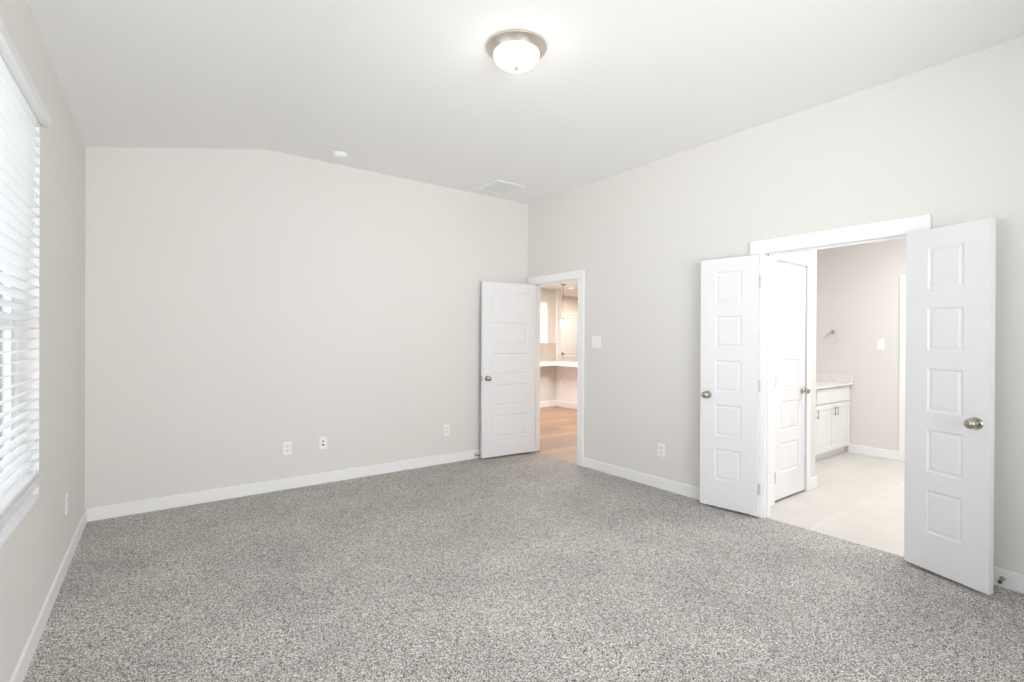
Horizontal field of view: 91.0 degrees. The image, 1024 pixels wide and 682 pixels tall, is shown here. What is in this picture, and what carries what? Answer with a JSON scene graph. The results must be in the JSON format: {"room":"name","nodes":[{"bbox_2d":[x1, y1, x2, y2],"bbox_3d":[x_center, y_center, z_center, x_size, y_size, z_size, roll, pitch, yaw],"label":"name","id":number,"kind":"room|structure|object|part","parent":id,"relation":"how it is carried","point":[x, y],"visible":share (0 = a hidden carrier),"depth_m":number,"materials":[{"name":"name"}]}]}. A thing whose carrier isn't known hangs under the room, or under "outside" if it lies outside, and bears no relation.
{"room":"empty bedroom","nodes":[
{"label":"empty bedroom","id":0,"kind":"room"},
{"bbox_2d":[0,0,85,681],"bbox_3d":[-1.465,-0.020,1.177,0.140,2.860,6.337,0,0,-35],"label":"wall","id":1,"kind":"structure","parent":0,"point":[31,557],"depth_m":2.52,"materials":[{"name":"white paint"}]},
{"bbox_2d":[0,270,39,547],"bbox_3d":[-1.407,-0.158,1.101,0.137,1.764,2.873,0,0,-35],"label":"window","id":2,"kind":"structure","parent":1,"relation":"in","point":[22,511],"depth_m":2.22,"materials":[{"name":"white plastic"}]},
{"bbox_3d":[-1.848,-0.546,1.657,0.005,0.895,1.361,0,0,-35],"label":"glass pane","id":3,"kind":"part","parent":2,"relation":"part of","materials":[{"name":"clear glass"}]},
{"bbox_3d":[-1.852,0.307,1.659,0.005,0.702,1.361,0,0,-35],"label":"glass pane","id":4,"kind":"part","parent":2,"relation":"part of","materials":[{"name":"clear glass"}]},
{"bbox_3d":[-1.848,-0.071,1.660,0.035,0.055,1.362,0,0,-35],"label":"sash rail","id":5,"kind":"part","parent":2,"relation":"part of","materials":[{"name":"white plastic"}]},
{"bbox_3d":[-1.443,-0.165,1.076,0.050,1.750,2.873,0,0,-35],"label":"frame","id":6,"kind":"part","parent":2,"relation":"part of","materials":[{"name":"white plastic"}]},
{"bbox_3d":[-1.391,0.718,1.117,0.087,0.013,2.871,0,0,-35],"label":"sill","id":7,"kind":"part","parent":2,"relation":"part of","materials":[{"name":"white paint"}]},
{"bbox_2d":[0,17,50,530],"bbox_3d":[-1.361,-0.185,1.132,0.094,1.701,2.941,0,0,-35],"label":"window blind","id":8,"kind":"object","parent":2,"relation":"attached to","point":[22,108],"visible":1,"depth_m":2.00,"materials":[{"name":"white plastic"}]},
{"bbox_3d":[-1.372,-1.012,1.120,0.058,0.044,2.865,0,0,-35],"label":"head rail","id":9,"kind":"part","parent":8,"relation":"part of","materials":[{"name":"white plastic"}]},
{"bbox_3d":[-1.375,0.634,1.128,0.052,0.063,2.861,0,0,-35],"label":"rail","id":10,"kind":"part","parent":8,"relation":"part of","materials":[{"name":"white plastic"}]},
{"bbox_3d":[-2.120,-0.200,2.196,0.057,1.593,0.003,0,0,-35],"label":"ladder cord","id":11,"kind":"part","parent":8,"relation":"part of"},
{"bbox_2d":[9,509,86,681],"bbox_3d":[-1.405,1.310,1.220,0.014,0.100,6.125,0,0,-35],"label":"baseboard","id":12,"kind":"structure","parent":1,"relation":"attached to","point":[19,673],"depth_m":2.40,"materials":[{"name":"white paint"}]},
{"bbox_2d":[65,492,67,514],"bbox_3d":[-2.643,0.966,2.988,0.008,0.120,0.073,0,0,-35],"label":"wall outlet","id":13,"kind":"object","parent":1,"relation":"attached to","point":[66,495],"visible":1,"depth_m":2.96,"materials":[{"name":"white plastic"}]},
{"bbox_2d":[85,147,527,508],"bbox_3d":[-1.515,-0.159,5.034,4.403,3.113,0.115,0,0,-37],"label":"wall","id":14,"kind":"structure","parent":0,"point":[241,304],"depth_m":4.49,"materials":[{"name":"white paint"}]},
{"bbox_2d":[87,449,480,521],"bbox_3d":[-1.494,1.298,4.979,4.158,0.100,0.014,0,0,-37],"label":"baseboard","id":15,"kind":"structure","parent":14,"relation":"attached to","point":[161,503],"depth_m":4.44,"materials":[{"name":"white paint"}]},
{"bbox_2d":[283,441,291,454],"bbox_3d":[-2.041,0.975,4.572,0.073,0.120,0.008,0,0,-37],"label":"wall outlet","id":16,"kind":"object","parent":14,"relation":"attached to","point":[287,446],"visible":1,"depth_m":4.57,"materials":[{"name":"white plastic"}]},
{"bbox_2d":[319,436,326,449],"bbox_3d":[-1.785,0.966,4.759,0.073,0.120,0.015,0,0,-37],"label":"data plate","id":17,"kind":"object","parent":14,"relation":"attached to","point":[322,440],"visible":1,"depth_m":4.76,"materials":[{"name":"white plastic"}]},
{"bbox_2d":[444,424,448,435],"bbox_3d":[-0.723,0.984,5.556,0.073,0.120,0.008,0,0,-37],"label":"wall outlet","id":18,"kind":"object","parent":14,"relation":"attached to","point":[446,427],"visible":1,"depth_m":5.55,"materials":[{"name":"white plastic"}]},
{"bbox_2d":[481,281,535,457],"bbox_3d":[-0.029,0.326,5.918,0.749,2.012,0.170,0,0,-32],"label":"door","id":19,"kind":"structure","parent":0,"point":[508,310],"depth_m":5.88,"materials":[{"name":"white paint"}]},
{"bbox_2d":[23,406,1023,681],"bbox_3d":[1.397,1.396,6.822,11.595,0.080,11.950,0,0,-37],"label":"floor","id":20,"kind":"structure","parent":0,"point":[534,566],"depth_m":2.76,"materials":[{"name":"carpet"}]},
{"bbox_2d":[540,366,555,401],"bbox_3d":[0.063,0.916,10.172,1.870,0.852,0.660,0,0,-37],"label":"panel","id":21,"kind":"object","parent":20,"relation":"on","point":[547,373],"visible":0.07,"depth_m":10.26,"materials":[{"name":"white paint"}]},
{"bbox_2d":[540,361,576,366],"bbox_3d":[1.009,0.474,9.265,2.300,0.044,3.240,0,0,-37],"label":"countertop","id":22,"kind":"structure","parent":21,"relation":"on","point":[542,363],"depth_m":10.04,"materials":[{"name":"stone"}]},
{"bbox_2d":[540,400,555,407],"bbox_3d":[0.214,1.281,9.867,1.750,0.120,0.014,0,0,-37],"label":"baseboard","id":23,"kind":"structure","parent":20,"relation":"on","point":[543,403],"depth_m":10.24,"materials":[{"name":"white paint"}]},
{"bbox_2d":[815,385,849,460],"bbox_3d":[3.414,0.949,5.970,1.417,0.833,0.636,0,0,-37],"label":"vanity cabinet","id":24,"kind":"object","parent":20,"relation":"on","point":[832,404],"visible":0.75,"depth_m":5.85,"materials":[{"name":"white paint"}]},
{"bbox_3d":[3.208,0.996,5.473,0.452,0.545,0.020,0,0,-37],"label":"door","id":25,"kind":"part","parent":24,"relation":"part of","materials":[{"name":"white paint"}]},
{"bbox_3d":[3.573,0.997,5.745,0.448,0.545,0.020,0,0,-37],"label":"door","id":26,"kind":"part","parent":24,"relation":"part of","materials":[{"name":"white paint"}]},
{"bbox_3d":[3.760,0.631,5.882,0.910,0.167,0.020,0,0,-37],"label":"drawer","id":27,"kind":"part","parent":24,"relation":"part of","materials":[{"name":"white paint"}]},
{"bbox_2d":[816,373,853,389],"bbox_3d":[3.407,0.470,5.965,1.437,0.124,0.632,0,0,-37],"label":"countertop","id":28,"kind":"structure","parent":24,"relation":"on","point":[823,380],"depth_m":6.20,"materials":[{"name":"stone"}]},
{"bbox_3d":[3.939,0.998,6.018,0.458,0.545,0.020,0,0,-37],"label":"door","id":29,"kind":"part","parent":24,"relation":"part of","materials":[{"name":"white paint"}]},
{"bbox_2d":[28,0,1023,203],"bbox_3d":[0.267,-1.583,2.466,4.622,0.392,6.349,0,0,-37],"label":"ceiling","id":30,"kind":"structure","parent":0,"point":[407,89],"depth_m":3.07,"materials":[{"name":"white paint"}]},
{"bbox_2d":[332,151,347,159],"bbox_3d":[-1.558,-1.673,4.558,0.142,0.042,0.142,0,0,-37],"label":"smoke detector","id":31,"kind":"object","parent":30,"relation":"attached to","point":[339,155],"visible":1,"depth_m":4.52,"materials":[{"name":"white plastic"}]},
{"bbox_2d":[477,180,525,194],"bbox_3d":[-0.117,-1.684,5.524,0.380,0.011,0.380,0,0,-37],"label":"ceiling vent","id":32,"kind":"object","parent":30,"relation":"in","point":[497,186],"visible":1,"depth_m":5.51,"materials":[{"name":"white plastic"}]},
{"bbox_2d":[486,29,546,72],"bbox_3d":[0.026,-1.612,2.878,0.344,0.139,0.344,0,0,-37],"label":"ceiling light","id":33,"kind":"object","parent":30,"relation":"attached to","point":[512,50],"visible":1,"depth_m":2.79,"materials":[{"name":"white glass"}]},
{"bbox_2d":[541,288,555,342],"bbox_3d":[-0.463,0.112,10.261,3.537,2.550,0.100,0,0,-37],"label":"wall","id":34,"kind":"structure","parent":0,"point":[547,295],"depth_m":11.18,"materials":[{"name":"white paint"}]},
{"bbox_2d":[540,302,547,342],"bbox_3d":[0.297,-0.395,10.544,0.885,0.870,0.346,0,0,-37],"label":"upper cabinet","id":35,"kind":"object","parent":34,"relation":"attached to","point":[543,305],"visible":0.23,"depth_m":10.61,"materials":[{"name":"white paint"}]},
{"bbox_2d":[540,343,555,360],"bbox_3d":[0.051,0.240,10.574,2.330,0.403,0.012,0,0,-37],"label":"backsplash","id":36,"kind":"structure","parent":34,"relation":"attached to","point":[547,350],"depth_m":11.12,"materials":[{"name":"tile"}]},
{"bbox_2d":[556,289,560,360],"bbox_3d":[0.700,0.088,11.765,0.126,2.500,1.180,0,0,-37],"label":"end panel","id":37,"kind":"object","parent":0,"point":[558,291],"visible":0.21,"depth_m":11.28,"materials":[{"name":"white paint"}]},
{"bbox_2d":[541,281,577,296],"bbox_3d":[1.889,-1.192,10.011,7.003,0.080,7.400,0,0,-37],"label":"ceiling","id":38,"kind":"structure","parent":0,"point":[565,291],"depth_m":10.90,"materials":[{"name":"white paint"}]},
{"bbox_2d":[560,284,565,326],"bbox_3d":[1.039,-0.721,10.232,0.120,0.871,0.120,0,0,-37],"label":"pendant light","id":39,"kind":"object","parent":38,"relation":"hanging from","point":[562,320],"visible":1,"depth_m":10.19,"materials":[{"name":"white"}]},
{"bbox_3d":[1.037,-0.361,10.233,0.104,0.152,0.104,0,0,-37],"label":"lamp shade","id":40,"kind":"part","parent":39,"relation":"part of","materials":[{"name":"white glass"}]},
{"bbox_2d":[556,366,576,402],"bbox_3d":[1.733,0.926,9.397,0.120,0.852,2.580,0,0,-37],"label":"wall","id":41,"kind":"structure","parent":0,"point":[566,377],"depth_m":10.15,"materials":[{"name":"white paint"}]},
{"bbox_2d":[556,400,576,408],"bbox_3d":[1.682,1.290,9.352,0.014,0.120,2.566,0,0,-37],"label":"baseboard","id":42,"kind":"structure","parent":41,"relation":"attached to","point":[558,403],"depth_m":10.12,"materials":[{"name":"white paint"}]},
{"bbox_2d":[561,296,577,314],"bbox_3d":[1.706,0.113,13.314,3.340,2.550,0.100,0,0,-37],"label":"wall","id":43,"kind":"structure","parent":0,"point":[569,304],"depth_m":13.09,"materials":[{"name":"white paint"}]},
{"bbox_2d":[561,314,577,361],"bbox_3d":[1.542,0.312,13.114,0.728,2.012,0.109,0,0,-37],"label":"door","id":44,"kind":"structure","parent":43,"relation":"in","point":[569,334],"depth_m":13.10,"materials":[{"name":"white paint"}]},
{"bbox_2d":[528,36,1023,574],"bbox_3d":[2.101,-0.138,3.772,0.115,3.113,6.234,0,0,-37],"label":"wall","id":45,"kind":"structure","parent":0,"point":[945,141],"depth_m":3.86,"materials":[{"name":"white paint"}]},
{"bbox_2d":[528,269,584,466],"bbox_3d":[0.530,0.290,5.862,0.133,2.130,0.973,0,0,-37],"label":"door frame","id":46,"kind":"structure","parent":45,"relation":"attached to","point":[580,274],"depth_m":5.50,"materials":[{"name":"white paint"}]},
{"bbox_2d":[592,336,600,347],"bbox_3d":[0.886,0.013,5.296,0.009,0.122,0.119,0,0,-37],"label":"light switch","id":47,"kind":"object","parent":45,"relation":"attached to","point":[596,340],"visible":1,"depth_m":5.29,"materials":[{"name":"white plastic"}]},
{"bbox_2d":[658,443,664,456],"bbox_3d":[1.376,1.005,4.638,0.008,0.120,0.073,0,0,-37],"label":"wall outlet","id":48,"kind":"object","parent":45,"relation":"attached to","point":[661,447],"visible":1,"depth_m":4.63,"materials":[{"name":"white plastic"}]},
{"bbox_2d":[583,457,749,514],"bbox_3d":[1.326,1.312,4.699,0.014,0.100,1.852,0,0,-37],"label":"baseboard","id":49,"kind":"structure","parent":45,"relation":"attached to","point":[668,485],"depth_m":4.78,"materials":[{"name":"white paint"}]},
{"bbox_2d":[700,255,761,515],"bbox_3d":[1.746,0.340,4.036,0.466,2.012,0.170,0,0,45],"label":"door","id":50,"kind":"structure","parent":45,"relation":"in","point":[730,384],"depth_m":4.01,"materials":[{"name":"white paint"}]},
{"bbox_3d":[1.579,0.440,4.114,0.054,0.057,0.056,0,0,13],"label":"knob","id":51,"kind":"part","parent":50,"relation":"part of","materials":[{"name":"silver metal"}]},
{"bbox_2d":[750,214,931,517],"bbox_3d":[2.254,0.298,3.544,0.141,2.144,1.120,0,0,-37],"label":"door frame","id":52,"kind":"structure","parent":45,"relation":"attached to","point":[902,226],"depth_m":3.88,"materials":[{"name":"white paint"}]},
{"bbox_2d":[904,217,995,594],"bbox_3d":[2.500,0.347,2.902,0.170,2.012,0.456,0,0,-16],"label":"door","id":53,"kind":"structure","parent":45,"relation":"in","point":[951,269],"depth_m":2.85,"materials":[{"name":"white paint"}]},
{"bbox_3d":[2.485,0.448,2.723,0.056,0.057,0.054,0,0,16],"label":"knob","id":54,"kind":"part","parent":53,"relation":"part of","materials":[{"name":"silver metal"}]},
{"bbox_2d":[997,576,1005,583],"bbox_3d":[2.701,1.322,2.779,0.077,0.024,0.024,0,0,-37],"label":"door stop","id":55,"kind":"object","parent":45,"relation":"attached to","point":[1002,578],"visible":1,"depth_m":2.78,"materials":[{"name":"silver metal"}]},
{"bbox_2d":[993,567,1023,593],"bbox_3d":[3.192,1.328,2.197,0.014,0.100,2.190,0,0,-37],"label":"baseboard","id":56,"kind":"structure","parent":45,"relation":"attached to","point":[1014,581],"depth_m":2.78,"materials":[{"name":"white paint"}]},
{"bbox_2d":[791,250,816,477],"bbox_3d":[2.109,-0.010,4.774,1.096,2.850,0.990,0,0,-37],"label":"wall","id":57,"kind":"structure","parent":0,"point":[810,254],"depth_m":4.67,"materials":[{"name":"white paint"}]},
{"bbox_2d":[771,254,811,505],"bbox_3d":[2.400,0.305,4.436,0.740,2.125,0.133,0,0,-37],"label":"door frame","id":58,"kind":"structure","parent":57,"relation":"attached to","point":[791,259],"depth_m":4.56,"materials":[{"name":"white paint"}]},
{"bbox_2d":[775,262,810,500],"bbox_3d":[2.435,0.342,4.379,0.590,2.012,0.102,0,0,-37],"label":"door","id":59,"kind":"structure","parent":57,"relation":"in","point":[790,390],"depth_m":4.40,"materials":[{"name":"white paint"}]},
{"bbox_3d":[2.640,0.444,4.497,0.054,0.057,0.056,0,0,-5],"label":"knob","id":60,"kind":"part","parent":59,"relation":"part of","materials":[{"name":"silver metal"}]},
{"bbox_2d":[810,476,816,489],"bbox_3d":[2.499,1.314,5.052,0.160,0.105,0.984,0,0,-37],"label":"baseboard","id":61,"kind":"structure","parent":57,"relation":"attached to","point":[813,481],"depth_m":4.66,"materials":[{"name":"white paint"}]},
{"bbox_2d":[816,239,905,451],"bbox_3d":[4.962,0.002,5.184,0.115,2.850,3.975,0,0,-37],"label":"wall","id":62,"kind":"structure","parent":0,"point":[858,286],"depth_m":6.05,"materials":[{"name":"white paint"}]},
{"bbox_2d":[825,330,838,343],"bbox_3d":[4.018,-0.048,6.314,0.048,0.179,0.158,0,0,-37],"label":"towel ring","id":63,"kind":"object","parent":62,"relation":"attached to","point":[832,331],"visible":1,"depth_m":6.31,"materials":[{"name":"silver metal"}]},
{"bbox_2d":[848,444,898,460],"bbox_3d":[4.286,1.319,5.979,0.014,0.105,0.516,0,0,-37],"label":"baseboard","id":64,"kind":"structure","parent":62,"relation":"attached to","point":[856,449],"depth_m":5.96,"materials":[{"name":"white paint"}]},
{"bbox_2d":[877,339,884,349],"bbox_3d":[4.338,0.041,5.917,0.009,0.122,0.073,0,0,-37],"label":"light switch","id":65,"kind":"object","parent":62,"relation":"attached to","point":[880,342],"visible":1,"depth_m":5.91,"materials":[{"name":"white plastic"}]},
{"bbox_2d":[899,274,905,461],"bbox_3d":[4.730,0.310,5.384,0.018,2.130,0.958,0,0,-37],"label":"door frame","id":66,"kind":"structure","parent":62,"relation":"attached to","point":[902,277],"depth_m":5.74,"materials":[{"name":"white paint"}]}
]}

